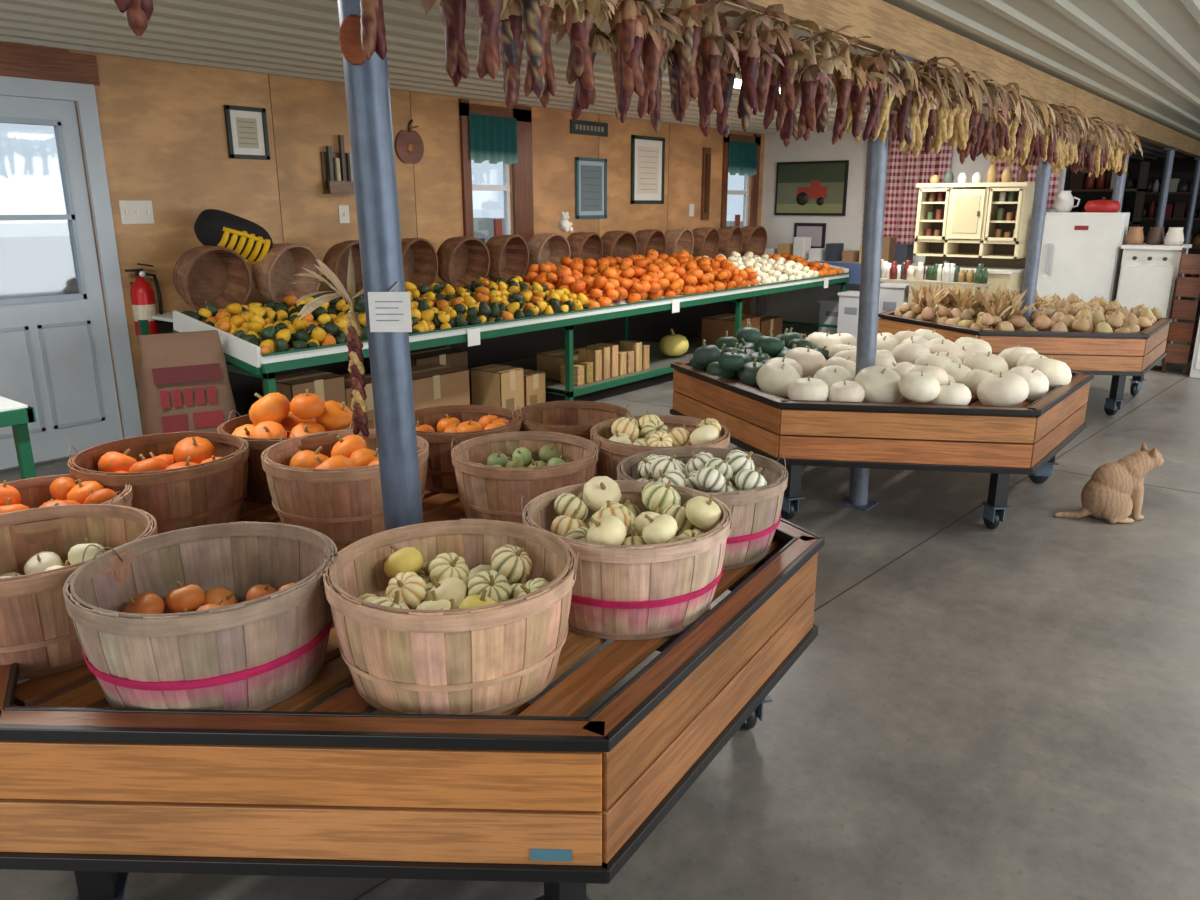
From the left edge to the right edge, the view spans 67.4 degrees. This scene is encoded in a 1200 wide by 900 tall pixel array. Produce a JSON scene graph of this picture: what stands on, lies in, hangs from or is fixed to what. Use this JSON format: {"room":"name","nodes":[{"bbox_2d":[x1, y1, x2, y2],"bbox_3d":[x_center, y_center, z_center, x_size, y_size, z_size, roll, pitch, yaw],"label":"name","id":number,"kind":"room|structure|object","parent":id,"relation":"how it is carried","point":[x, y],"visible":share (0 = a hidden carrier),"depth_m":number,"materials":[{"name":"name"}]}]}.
{"room":"food shop","nodes":[
{"label":"food shop","id":0,"kind":"room"},
{"bbox_2d":[0,42,764,438],"bbox_3d":[-2.174,-1.448,6.523,0.102,2.350,13.760,12,19,37],"label":"wall","id":1,"kind":"structure","parent":0,"point":[163,128],"depth_m":6.33,"materials":[{"name":"brown wood"}]},
{"bbox_2d":[0,44,99,85],"bbox_3d":[-3.733,-1.939,4.257,0.012,0.164,2.600,12,19,37],"label":"door frame","id":2,"kind":"structure","parent":1,"relation":"attached to","point":[15,61],"depth_m":5.03,"materials":[{"name":"brown wood"}]},
{"bbox_2d":[0,76,142,468],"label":"door","id":3,"kind":"structure","parent":1,"relation":"in","point":[56,360],"depth_m":5.36,"materials":[{"name":"paint"}]},
{"bbox_2d":[118,200,153,223],"bbox_3d":[-2.848,-1.463,5.538,0.020,0.140,0.200,12,19,37],"label":"light switch","id":4,"kind":"object","parent":1,"relation":"attached to","point":[131,211],"visible":1,"depth_m":5.53,"materials":[{"name":"paint"}]},
{"bbox_2d":[125,263,163,335],"bbox_3d":[-2.825,-0.931,5.584,0.166,0.449,0.142,-2,15,-6],"label":"fire extinguisher","id":5,"kind":"object","parent":1,"relation":"attached to","point":[141,292],"visible":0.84,"depth_m":5.54,"materials":[{"name":"paint"}]},
{"bbox_2d":[223,105,269,159],"bbox_3d":[-2.352,-2.114,6.005,0.025,0.330,0.290,12,19,37],"label":"framed certificate","id":6,"kind":"object","parent":1,"relation":"attached to","point":[246,127],"visible":1,"depth_m":6.00,"materials":[{"name":"paper"}]},
{"bbox_2d":[320,135,354,193],"bbox_3d":[-1.895,-2.079,6.558,0.090,0.410,0.260,12,19,37],"label":"rack","id":7,"kind":"object","parent":1,"relation":"attached to","point":[336,168],"visible":0.88,"depth_m":6.53,"materials":[{"name":"brown wood"}]},
{"bbox_2d":[395,119,423,163],"bbox_3d":[-1.487,-2.415,7.043,0.038,0.332,0.275,12,19,37],"label":"wall ornament","id":8,"kind":"object","parent":1,"relation":"attached to","point":[409,147],"visible":1,"depth_m":7.04,"materials":[{"name":"brown wood"}]},
{"bbox_2d":[458,99,533,242],"bbox_3d":[-0.902,-2.309,7.875,0.136,1.358,0.900,12,19,37],"label":"window","id":9,"kind":"structure","parent":1,"relation":"in","point":[494,134],"depth_m":7.82,"materials":[{"name":"brown wood"}]},
{"bbox_2d":[575,157,606,218],"bbox_3d":[-0.085,-2.570,8.845,0.025,0.570,0.470,12,19,37],"label":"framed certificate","id":10,"kind":"object","parent":1,"relation":"attached to","point":[590,173],"visible":1,"depth_m":8.83,"materials":[{"name":"paper"}]},
{"bbox_2d":[631,135,664,203],"bbox_3d":[0.508,-2.956,9.516,0.025,0.680,0.580,12,19,37],"label":"framed certificate","id":11,"kind":"object","parent":1,"relation":"attached to","point":[647,152],"visible":1,"depth_m":9.50,"materials":[{"name":"paper"}]},
{"bbox_2d":[700,147,710,219],"bbox_3d":[1.232,-3.076,10.409,0.050,0.800,0.140,12,19,37],"label":"wall plaque","id":12,"kind":"object","parent":1,"relation":"attached to","point":[706,152],"visible":1,"depth_m":10.37,"materials":[{"name":"brown wood"}]},
{"bbox_2d":[720,131,760,227],"bbox_3d":[1.707,-3.177,11.050,0.136,1.358,0.900,12,19,37],"label":"window","id":13,"kind":"structure","parent":1,"relation":"in","point":[741,153],"depth_m":10.96,"materials":[{"name":"brown wood"}]},
{"bbox_2d":[0,297,1199,899],"bbox_3d":[4.924,-0.505,7.721,10.100,0.100,24.000,12,19,37],"label":"floor","id":14,"kind":"structure","parent":0,"point":[1009,711],"depth_m":2.70,"materials":[{"name":"concrete"}]},
{"bbox_2d":[0,396,36,479],"bbox_3d":[-2.959,0.220,3.534,0.740,0.710,1.175,12,19,37],"label":"side table","id":15,"kind":"object","parent":14,"relation":"on","point":[15,414],"visible":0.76,"depth_m":3.68,"materials":[{"name":"paint"}]},
{"bbox_2d":[137,330,235,434],"bbox_3d":[-2.154,-0.182,4.730,0.444,0.866,0.305,-9,18,-30],"label":"cardboard box","id":16,"kind":"object","parent":14,"relation":"on","point":[184,385],"visible":0.61,"depth_m":4.59,"materials":[{"name":"cardboard"}]},
{"bbox_2d":[261,370,346,405],"bbox_3d":[-1.741,-0.179,5.351,0.301,0.521,0.362,12,19,37],"label":"cardboard box","id":17,"kind":"object","parent":14,"relation":"on","point":[328,386],"visible":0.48,"depth_m":5.24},
{"bbox_2d":[337,0,422,530],"bbox_3d":[-0.485,-0.137,2.119,0.175,2.145,0.198,12,19,37],"label":"support post","id":18,"kind":"object","parent":14,"relation":"on","point":[367,88],"visible":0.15,"depth_m":2.02,"materials":[{"name":"metal"}]},
{"bbox_2d":[292,246,368,436],"bbox_3d":[-0.616,-0.249,2.100,0.142,0.447,0.114,12,19,37],"label":"corn braid","id":19,"kind":"object","parent":18,"relation":"attached to","point":[353,330],"visible":1,"depth_m":2.08},
{"bbox_2d":[339,15,366,64],"bbox_3d":[-0.512,-0.856,1.879,0.068,0.098,0.016,0,15,0],"label":"medallion","id":20,"kind":"object","parent":18,"relation":"attached to","point":[349,31],"visible":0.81,"depth_m":1.87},
{"bbox_2d":[368,281,411,331],"bbox_3d":[-0.472,-0.324,2.034,0.094,0.112,0.029,0,15,0],"label":"price tag","id":21,"kind":"object","parent":18,"relation":"attached to","point":[389,311],"visible":1,"depth_m":2.02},
{"bbox_2d":[0,490,824,899],"bbox_3d":[-0.523,0.527,2.598,2.096,0.611,2.270,12,19,37],"label":"display stand","id":22,"kind":"object","parent":14,"relation":"on","point":[97,791],"visible":0.36,"depth_m":1.63,"materials":[{"name":"brown wood"}]},
{"bbox_2d":[1,474,132,545],"bbox_3d":[-1.443,0.208,2.341,0.435,0.225,0.426,1,15,5],"label":"basket","id":23,"kind":"object","parent":22,"relation":"on","point":[34,492],"visible":0.27,"depth_m":2.35,"materials":[{"name":"paint"}]},
{"bbox_2d":[0,477,117,513],"bbox_3d":[-1.450,0.205,2.329,0.377,0.220,0.351,12,19,37],"label":"pumpkins","id":24,"kind":"object","parent":23,"relation":"in","point":[65,490],"visible":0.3,"depth_m":2.37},
{"bbox_2d":[0,504,157,679],"bbox_3d":[-1.229,0.292,1.976,0.495,0.255,0.486,8,17,26],"label":"basket","id":25,"kind":"object","parent":22,"relation":"on","point":[38,633],"visible":0.53,"depth_m":1.85,"materials":[{"name":"paint"}]},
{"bbox_2d":[0,538,105,577],"bbox_3d":[-1.232,0.327,2.002,0.358,0.160,0.357,4,16,15],"label":"pumpkins","id":26,"kind":"object","parent":25,"relation":"in","point":[45,560],"visible":0.06,"depth_m":2.09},
{"bbox_2d":[67,431,249,533],"bbox_3d":[-1.292,0.101,2.677,0.491,0.254,0.481,-2,15,-8],"label":"basket","id":27,"kind":"object","parent":22,"relation":"on","point":[215,491],"visible":0.67,"depth_m":2.55,"materials":[{"name":"paint"}]},
{"bbox_2d":[98,436,221,471],"bbox_3d":[-1.274,0.104,2.661,0.373,0.242,0.351,-7,17,-23],"label":"pumpkins","id":28,"kind":"object","parent":27,"relation":"in","point":[189,451],"visible":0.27,"depth_m":2.67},
{"bbox_2d":[63,521,336,710],"bbox_3d":[-0.784,0.329,1.826,0.511,0.264,0.501,2,15,8],"label":"basket","id":29,"kind":"object","parent":22,"relation":"on","point":[257,654],"visible":0.91,"depth_m":1.69,"materials":[{"name":"paint"}]},
{"bbox_2d":[124,581,294,613],"bbox_3d":[-0.785,0.377,1.839,0.381,0.146,0.405,12,19,37],"label":"pumpkins","id":30,"kind":"object","parent":29,"relation":"in","point":[187,598],"visible":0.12,"depth_m":1.89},
{"bbox_2d":[217,410,353,503],"bbox_3d":[-1.030,0.004,3.043,0.481,0.248,0.471,5,16,18],"label":"basket","id":31,"kind":"object","parent":22,"relation":"on","point":[258,491],"visible":0.23,"depth_m":2.85,"materials":[{"name":"paint"}]},
{"bbox_2d":[231,389,353,437],"bbox_3d":[-1.029,-0.045,3.023,0.352,0.338,0.371,12,19,37],"label":"pumpkins","id":32,"kind":"object","parent":31,"relation":"in","point":[271,415],"visible":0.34,"depth_m":2.94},
{"bbox_2d":[261,429,428,543],"bbox_3d":[-0.754,0.093,2.709,0.490,0.253,0.481,8,17,27],"label":"basket","id":33,"kind":"object","parent":22,"relation":"on","point":[345,505],"visible":0.68,"depth_m":2.52,"materials":[{"name":"paint"}]},
{"bbox_2d":[289,435,378,468],"bbox_3d":[-0.759,0.096,2.702,0.271,0.230,0.371,-11,19,-34],"label":"pumpkins","id":34,"kind":"object","parent":33,"relation":"in","point":[351,451],"visible":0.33,"depth_m":2.71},
{"bbox_2d":[323,519,578,714],"bbox_3d":[-0.297,0.325,1.841,0.511,0.264,0.501,1,15,2],"label":"basket","id":35,"kind":"object","parent":22,"relation":"on","point":[491,659],"visible":0.89,"depth_m":1.67,"materials":[{"name":"paint"}]},
{"bbox_2d":[358,544,548,609],"bbox_3d":[-0.298,0.338,1.862,0.409,0.212,0.408,12,19,37],"label":"gourds","id":36,"kind":"object","parent":35,"relation":"in","point":[446,582],"visible":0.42,"depth_m":1.84,"materials":[{"name":"food"}]},
{"bbox_2d":[415,405,521,492],"bbox_3d":[-0.495,-0.019,3.153,0.456,0.235,0.446,-7,17,-24],"label":"basket","id":37,"kind":"object","parent":22,"relation":"on","point":[440,477],"visible":0.31,"depth_m":3.00,"materials":[{"name":"paint"}]},
{"bbox_2d":[416,414,509,431],"bbox_3d":[-0.482,-0.019,3.151,0.359,0.220,0.360,12,19,37],"label":"pumpkins","id":38,"kind":"object","parent":37,"relation":"in","point":[452,424],"visible":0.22,"depth_m":3.13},
{"bbox_2d":[451,431,599,523],"bbox_3d":[-0.227,0.087,2.764,0.456,0.235,0.446,3,16,9],"label":"basket","id":39,"kind":"object","parent":22,"relation":"on","point":[487,492],"visible":0.71,"depth_m":2.61,"materials":[{"name":"paint"}]},
{"bbox_2d":[478,444,568,467],"bbox_3d":[-0.227,0.104,2.775,0.317,0.180,0.369,12,19,37],"label":"gourds","id":40,"kind":"object","parent":39,"relation":"in","point":[549,454],"visible":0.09,"depth_m":2.81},
{"bbox_2d":[511,401,629,475],"bbox_3d":[-0.103,-0.047,3.274,0.435,0.225,0.426,-4,16,-14],"label":"basket","id":41,"kind":"object","parent":22,"relation":"on","point":[577,418],"visible":0.3,"depth_m":3.42,"materials":[{"name":"paint"}]},
{"bbox_2d":[521,480,733,639],"bbox_3d":[0.063,0.243,2.151,0.501,0.259,0.491,2,15,7],"label":"basket","id":42,"kind":"object","parent":22,"relation":"on","point":[649,591],"visible":0.59,"depth_m":1.96,"materials":[{"name":"paint"}]},
{"bbox_2d":[551,476,720,544],"bbox_3d":[0.069,0.229,2.159,0.368,0.269,0.399,-9,18,-31],"label":"gourds","id":43,"kind":"object","parent":42,"relation":"in","point":[613,520],"visible":0.47,"depth_m":2.12,"materials":[{"name":"food"}]},
{"bbox_2d":[590,415,729,479],"bbox_3d":[0.197,0.029,2.969,0.466,0.240,0.456,-6,17,-22],"label":"basket","id":44,"kind":"object","parent":22,"relation":"on","point":[611,453],"visible":0.25,"depth_m":2.85,"materials":[{"name":"paint"}]},
{"bbox_2d":[609,410,720,446],"bbox_3d":[0.205,0.020,2.950,0.380,0.253,0.367,1,15,4],"label":"gourds","id":45,"kind":"object","parent":44,"relation":"in","point":[654,432],"visible":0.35,"depth_m":2.88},
{"bbox_2d":[616,447,787,569],"bbox_3d":[0.282,0.147,2.521,0.481,0.248,0.471,-3,16,-12],"label":"basket","id":46,"kind":"object","parent":22,"relation":"on","point":[757,511],"visible":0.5,"depth_m":2.37,"materials":[{"name":"paint"}]},
{"bbox_2d":[637,450,766,491],"bbox_3d":[0.277,0.134,2.505,0.375,0.267,0.365,-3,16,-12],"label":"gourds","id":47,"kind":"object","parent":46,"relation":"in","point":[704,472],"visible":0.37,"depth_m":2.42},
{"bbox_2d":[368,363,470,409],"bbox_3d":[-1.245,-0.337,6.156,0.401,0.401,0.602,12,19,37],"label":"cardboard box","id":48,"kind":"object","parent":14,"relation":"on","point":[433,384],"visible":0.26,"depth_m":6.08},
{"bbox_2d":[410,346,467,368],"bbox_3d":[-1.294,-0.506,6.680,0.401,0.451,0.502,12,19,37],"label":"cardboard box","id":49,"kind":"object","parent":14,"relation":"on","point":[440,355],"visible":0.24,"depth_m":6.58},
{"bbox_2d":[138,260,849,400],"bbox_3d":[-0.031,-1.113,8.029,1.525,0.909,7.486,12,19,37],"label":"display table","id":50,"kind":"object","parent":14,"relation":"on","point":[243,357],"visible":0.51,"depth_m":6.59,"materials":[{"name":"paint"}]},
{"bbox_2d":[173,246,253,316],"bbox_3d":[-2.399,-1.037,5.545,0.266,0.436,0.445,12,19,37],"label":"basket","id":51,"kind":"object","parent":50,"relation":"on","point":[222,278],"visible":0.87,"depth_m":5.62,"materials":[{"name":"paint"}]},
{"bbox_2d":[194,209,272,264],"bbox_3d":[-2.316,-1.345,5.713,0.472,0.358,0.291,-15,21,-43],"label":"bag","id":52,"kind":"object","parent":51,"relation":"on","point":[212,227],"visible":0.84,"depth_m":5.60,"materials":[{"name":"fabric"}]},
{"bbox_2d":[252,243,320,303],"bbox_3d":[-2.075,-1.143,5.934,0.273,0.436,0.436,8,17,28],"label":"basket","id":53,"kind":"object","parent":50,"relation":"on","point":[273,276],"visible":0.81,"depth_m":6.02,"materials":[{"name":"paint"}]},
{"bbox_2d":[323,240,362,293],"bbox_3d":[-1.736,-1.255,6.329,0.246,0.436,0.446,12,19,38],"label":"basket","id":54,"kind":"object","parent":50,"relation":"on","point":[336,258],"visible":0.37,"depth_m":6.36,"materials":[{"name":"paint"}]},
{"bbox_2d":[181,275,590,354],"bbox_3d":[-1.216,-0.972,6.063,0.900,0.277,2.905,12,19,37],"label":"gourds","id":55,"kind":"object","parent":50,"relation":"on","point":[436,305],"visible":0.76,"depth_m":5.71,"materials":[{"name":"food"}]},
{"bbox_2d":[401,238,437,289],"bbox_3d":[-1.424,-1.368,6.740,0.253,0.435,0.435,10,18,31],"label":"basket","id":56,"kind":"object","parent":50,"relation":"on","point":[420,259],"visible":0.44,"depth_m":6.87,"materials":[{"name":"paint"}]},
{"bbox_2d":[158,301,735,417],"bbox_3d":[-0.561,-1.164,8.444,0.020,0.790,7.350,12,19,37],"label":"panel","id":57,"kind":"object","parent":50,"relation":"attached to","point":[654,326],"visible":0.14,"depth_m":8.55,"materials":[{"name":"paint"}]},
{"bbox_2d":[437,236,489,288],"bbox_3d":[-1.096,-1.463,7.105,0.271,0.436,0.436,11,19,36],"label":"basket","id":58,"kind":"object","parent":50,"relation":"on","point":[462,260],"visible":0.8,"depth_m":7.20,"materials":[{"name":"paint"}]},
{"bbox_2d":[485,234,528,283],"bbox_3d":[-0.797,-1.569,7.482,0.256,0.436,0.436,7,17,25],"label":"basket","id":59,"kind":"object","parent":50,"relation":"on","point":[509,254],"visible":0.73,"depth_m":7.58,"materials":[{"name":"paint"}]},
{"bbox_2d":[527,233,570,271],"bbox_3d":[-0.473,-1.681,7.901,0.281,0.437,0.436,10,18,32],"label":"basket","id":60,"kind":"object","parent":50,"relation":"on","point":[544,247],"visible":0.53,"depth_m":7.96,"materials":[{"name":"paint"}]},
{"bbox_2d":[536,349,577,381],"bbox_3d":[-0.306,-0.692,7.338,0.301,0.201,0.302,12,19,37],"label":"cardboard box","id":61,"kind":"object","parent":50,"relation":"on","point":[549,362],"visible":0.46,"depth_m":7.23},
{"bbox_2d":[567,232,602,265],"bbox_3d":[-0.171,-1.779,8.259,0.287,0.436,0.435,6,16,20],"label":"basket","id":62,"kind":"object","parent":50,"relation":"on","point":[583,245],"visible":0.52,"depth_m":8.29,"materials":[{"name":"paint"}]},
{"bbox_2d":[560,340,649,385],"bbox_3d":[0.056,-0.739,7.398,0.180,0.260,0.960,12,19,37],"label":"blocks","id":63,"kind":"object","parent":50,"relation":"on","point":[597,362],"visible":0.95,"depth_m":7.28,"materials":[{"name":"brown wood"}]},
{"bbox_2d":[601,230,637,258],"bbox_3d":[0.156,-1.893,8.677,0.271,0.436,0.436,11,19,36],"label":"basket","id":64,"kind":"object","parent":50,"relation":"on","point":[623,244],"visible":0.48,"depth_m":8.72,"materials":[{"name":"paint"}]},
{"bbox_2d":[522,249,757,308],"bbox_3d":[0.454,-1.583,8.092,0.902,0.371,2.838,12,19,37],"label":"pumpkins","id":65,"kind":"object","parent":50,"relation":"on","point":[635,278],"visible":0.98,"depth_m":7.70,"materials":[{"name":"food"}]},
{"bbox_2d":[634,229,668,258],"bbox_3d":[0.473,-1.997,9.049,0.256,0.435,0.436,10,18,32],"label":"basket","id":66,"kind":"object","parent":50,"relation":"on","point":[647,239],"visible":0.41,"depth_m":9.01,"materials":[{"name":"paint"}]},
{"bbox_2d":[664,228,693,256],"bbox_3d":[0.799,-2.104,9.441,0.262,0.435,0.436,10,18,33],"label":"basket","id":67,"kind":"object","parent":50,"relation":"on","point":[678,239],"visible":0.6,"depth_m":9.36,"materials":[{"name":"paint"}]},
{"bbox_2d":[692,227,719,258],"bbox_3d":[1.128,-2.218,9.862,0.287,0.436,0.435,12,19,38],"label":"basket","id":68,"kind":"object","parent":50,"relation":"on","point":[706,240],"visible":0.63,"depth_m":9.79,"materials":[{"name":"paint"}]},
{"bbox_2d":[717,226,742,258],"bbox_3d":[1.442,-2.320,10.222,0.251,0.435,0.435,8,17,27],"label":"basket","id":69,"kind":"object","parent":50,"relation":"on","point":[731,237],"visible":0.62,"depth_m":10.13,"materials":[{"name":"paint"}]},
{"bbox_2d":[741,226,766,256],"bbox_3d":[1.765,-2.421,10.599,0.266,0.435,0.436,11,19,34],"label":"basket","id":70,"kind":"object","parent":50,"relation":"on","point":[754,237],"visible":0.61,"depth_m":10.68,"materials":[{"name":"paint"}]},
{"bbox_2d":[702,251,818,283],"bbox_3d":[1.698,-1.961,9.615,0.897,0.301,1.330,12,19,37],"label":"pumpkins","id":71,"kind":"object","parent":50,"relation":"on","point":[768,270],"visible":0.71,"depth_m":9.42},
{"bbox_2d":[470,364,524,410],"bbox_3d":[-0.739,-0.414,6.513,0.301,0.361,0.242,12,19,37],"label":"cardboard box","id":72,"kind":"object","parent":14,"relation":"on","point":[496,385],"visible":0.65,"depth_m":6.42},
{"bbox_2d":[524,369,545,405],"bbox_3d":[-0.595,-0.453,6.808,0.301,0.281,0.222,12,19,37],"label":"cardboard box","id":73,"kind":"object","parent":14,"relation":"on","point":[534,381],"visible":0.4,"depth_m":6.71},
{"bbox_2d":[701,313,760,346],"bbox_3d":[1.348,-1.182,9.284,0.401,0.381,0.502,12,19,37],"label":"cardboard box","id":74,"kind":"object","parent":14,"relation":"on","point":[713,328],"visible":0.37,"depth_m":9.12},
{"bbox_2d":[354,374,1199,899],"bbox_3d":[4.361,-0.347,6.950,7.978,0.001,18.468,6,16,19],"label":"floor joint","id":75,"kind":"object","parent":14,"relation":"attached to","point":[385,880],"depth_m":4.20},
{"bbox_2d":[751,260,917,314],"bbox_3d":[2.797,-1.865,10.910,2.100,0.840,0.460,12,19,37],"label":"table","id":76,"kind":"object","parent":14,"relation":"on","point":[854,268],"visible":0.07,"depth_m":10.48,"materials":[{"name":"paint"}]},
{"bbox_2d":[764,237,913,263],"bbox_3d":[2.785,-2.392,10.683,1.820,0.295,0.200,12,19,37],"label":"packaged goods","id":77,"kind":"object","parent":76,"relation":"on","point":[801,247],"visible":0.63,"depth_m":10.61,"materials":[{"name":"paint"}]},
{"bbox_2d":[837,291,859,340],"bbox_3d":[2.921,-1.531,10.278,0.330,0.530,0.330,12,19,37],"label":"storage bin","id":78,"kind":"object","parent":14,"relation":"on","point":[848,309],"visible":0.58,"depth_m":10.17,"materials":[{"name":"paint"}]},
{"bbox_2d":[837,53,913,510],"bbox_3d":[1.333,-0.755,4.380,0.166,2.145,0.180,12,19,37],"label":"support post","id":79,"kind":"object","parent":14,"relation":"on","point":[877,151],"visible":0.56,"depth_m":4.31,"materials":[{"name":"metal"}]},
{"bbox_2d":[670,359,1093,528],"bbox_3d":[1.524,-0.151,5.056,1.964,0.622,2.266,12,19,37],"label":"display stand","id":80,"kind":"object","parent":14,"relation":"on","point":[1025,438],"visible":0.66,"depth_m":4.14,"materials":[{"name":"brown wood"}]},
{"bbox_2d":[689,322,828,386],"bbox_3d":[0.994,-0.601,5.290,0.596,0.241,1.414,12,19,37],"label":"squash","id":81,"kind":"object","parent":80,"relation":"on","point":[741,357],"visible":0.7,"depth_m":5.06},
{"bbox_2d":[756,329,1071,406],"bbox_3d":[1.676,-0.464,4.862,1.516,0.208,2.037,12,19,37],"label":"pumpkins","id":82,"kind":"object","parent":80,"relation":"on","point":[921,365],"visible":0.91,"depth_m":4.43,"materials":[{"name":"food"}]},
{"bbox_2d":[877,282,909,332],"bbox_3d":[3.265,-1.517,9.998,0.330,0.650,0.330,12,19,37],"label":"storage bin","id":83,"kind":"object","parent":14,"relation":"on","point":[892,295],"visible":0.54,"depth_m":9.83,"materials":[{"name":"paint"}]},
{"bbox_2d":[879,278,993,295],"bbox_3d":[3.239,-1.320,9.049,1.200,0.770,0.350,12,19,37],"label":"table","id":84,"kind":"object","parent":14,"relation":"on","point":[927,282],"visible":0.29,"depth_m":8.74,"materials":[{"name":"paint"}]},
{"bbox_2d":[880,259,987,283],"bbox_3d":[3.262,-1.778,8.902,1.153,0.190,0.291,12,19,37],"label":"jars","id":85,"kind":"object","parent":84,"relation":"on","point":[945,272],"visible":0.94,"depth_m":8.84,"materials":[{"name":"glass"}]},
{"bbox_2d":[908,164,1034,303],"bbox_3d":[3.754,-1.966,9.196,1.060,1.819,0.520,12,19,37],"label":"tall cabinet","id":86,"kind":"object","parent":14,"relation":"on","point":[964,224],"visible":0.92,"depth_m":9.04,"materials":[{"name":"paint"}]},
{"bbox_2d":[877,309,1171,414],"bbox_3d":[3.410,-0.783,7.368,1.964,0.622,2.266,12,19,37],"label":"display stand","id":87,"kind":"object","parent":14,"relation":"on","point":[1118,355],"visible":0.47,"depth_m":6.41,"materials":[{"name":"brown wood"}]},
{"bbox_2d":[894,291,1162,332],"bbox_3d":[3.411,-1.124,7.271,1.835,0.210,2.029,-6,16,-21],"label":"gourds","id":88,"kind":"object","parent":87,"relation":"on","point":[1072,314],"visible":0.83,"depth_m":6.71,"materials":[{"name":"food"}]},
{"bbox_2d":[908,280,1049,321],"bbox_3d":[2.862,-1.178,7.080,1.153,0.264,0.916,12,19,37],"label":"bundles","id":89,"kind":"object","parent":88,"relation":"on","point":[1007,304],"visible":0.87,"depth_m":7.03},
{"bbox_2d":[1020,108,1051,325],"bbox_3d":[3.183,-1.370,6.627,0.160,2.145,0.180,12,19,37],"label":"support post","id":90,"kind":"object","parent":14,"relation":"on","point":[1043,174],"visible":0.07,"depth_m":6.54,"materials":[{"name":"metal"}]},
{"bbox_2d":[1036,212,1129,303],"bbox_3d":[4.700,-1.603,8.855,0.670,1.420,0.510,12,19,37],"label":"refrigerator","id":91,"kind":"object","parent":14,"relation":"on","point":[1081,255],"visible":0.59,"depth_m":8.59,"materials":[{"name":"paint"}]},
{"bbox_2d":[1064,161,1149,232],"bbox_3d":[5.741,-2.829,12.235,2.690,2.000,0.400,12,19,37],"label":"shelf","id":92,"kind":"object","parent":14,"relation":"on","point":[1081,186],"visible":0.1,"depth_m":11.47,"materials":[{"name":"paint"}]},
{"bbox_2d":[1054,442,1163,523],"bbox_3d":[2.501,0.160,4.396,0.501,0.370,0.202,-2,15,-6],"label":"cat","id":93,"kind":"object","parent":14,"relation":"on","point":[1114,492],"visible":1,"depth_m":4.34},
{"bbox_2d":[1116,243,1191,369],"bbox_3d":[5.197,-1.370,8.551,0.490,1.130,0.690,12,19,37],"label":"stove","id":94,"kind":"object","parent":14,"relation":"on","point":[1148,273],"visible":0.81,"depth_m":8.24,"materials":[{"name":"paint"}]},
{"bbox_2d":[1154,148,1177,226],"bbox_3d":[6.879,-2.600,11.125,0.160,2.145,0.180,12,19,37],"label":"support post","id":95,"kind":"object","parent":14,"relation":"on","point":[1170,152],"visible":0.44,"depth_m":10.93,"materials":[{"name":"metal"}]},
{"bbox_2d":[1140,172,1199,297],"bbox_3d":[9.411,-3.509,14.722,2.840,2.000,0.400,12,19,37],"label":"shelf","id":96,"kind":"object","parent":14,"relation":"on","point":[1180,182],"visible":0.27,"depth_m":14.69,"materials":[{"name":"paint"}]},
{"bbox_2d":[1161,248,1199,374],"bbox_3d":[5.386,-1.284,8.254,0.190,1.120,0.500,12,19,37],"label":"base cabinet","id":97,"kind":"object","parent":14,"relation":"on","point":[1189,263],"visible":0.94,"depth_m":8.07,"materials":[{"name":"brown wood"}]},
{"bbox_2d":[1183,158,1199,243],"bbox_3d":[8.727,-3.215,13.373,0.160,2.145,0.180,12,19,37],"label":"support post","id":98,"kind":"object","parent":14,"relation":"on","point":[1196,176],"visible":0.48,"depth_m":13.23,"materials":[{"name":"metal"}]},
{"bbox_2d":[0,0,1199,159],"bbox_3d":[4.924,-2.849,7.080,10.100,0.100,24.000,12,19,37],"label":"ceiling","id":99,"kind":"structure","parent":0,"point":[1142,57],"depth_m":4.86,"materials":[{"name":"metal"}]},
{"bbox_2d":[114,0,1142,178],"bbox_3d":[1.838,-1.757,4.745,0.588,0.453,9.784,12,19,37],"label":"corn","id":100,"kind":"object","parent":99,"relation":"hanging from","point":[975,118],"visible":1,"depth_m":3.03,"materials":[{"name":"plant"}]},
{"bbox_2d":[721,0,1199,157],"bbox_3d":[4.258,-2.853,7.627,0.090,0.179,24.000,12,19,37],"label":"ceiling beam","id":101,"kind":"structure","parent":99,"relation":"attached to","point":[889,26],"depth_m":4.48,"materials":[{"name":"wood"}]},
{"bbox_2d":[757,129,1065,323],"bbox_3d":[3.478,-2.565,10.608,3.500,2.350,0.100,12,19,37],"label":"wall","id":102,"kind":"structure","parent":0,"point":[800,305],"depth_m":11.06,"materials":[{"name":"paint"}]},
{"bbox_2d":[793,223,825,247],"bbox_3d":[2.608,-2.663,11.212,0.420,0.320,0.024,12,19,37],"label":"framed print","id":103,"kind":"object","parent":102,"relation":"attached to","point":[817,231],"visible":0.71,"depth_m":11.16,"materials":[{"name":"paper"}]},
{"bbox_2d":[774,160,848,215],"bbox_3d":[2.587,-3.214,11.067,0.940,0.640,0.041,12,19,37],"label":"picture","id":104,"kind":"object","parent":102,"relation":"attached to","point":[809,188],"visible":1,"depth_m":11.04,"materials":[{"name":"paint"}]},
{"bbox_2d":[862,136,951,243],"bbox_3d":[3.494,-3.004,10.317,0.970,1.250,0.099,12,19,37],"label":"curtain","id":105,"kind":"object","parent":102,"relation":"hanging from","point":[904,171],"visible":0.31,"depth_m":10.31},
{"bbox_2d":[991,159,1060,208],"bbox_3d":[4.493,-2.988,9.500,0.680,0.850,0.099,12,19,37],"label":"curtain","id":106,"kind":"object","parent":102,"relation":"hanging from","point":[1031,177],"visible":0.11,"depth_m":9.47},
{"label":"outside","id":107,"kind":"structure","parent":0,"visible":0},
{"bbox_2d":[0,218,742,243],"bbox_3d":[-31.406,-8.344,36.753,84.000,0.001,140.000,12,19,37],"label":"ground","id":108,"kind":"structure","parent":107,"point":[483,227],"depth_m":62.30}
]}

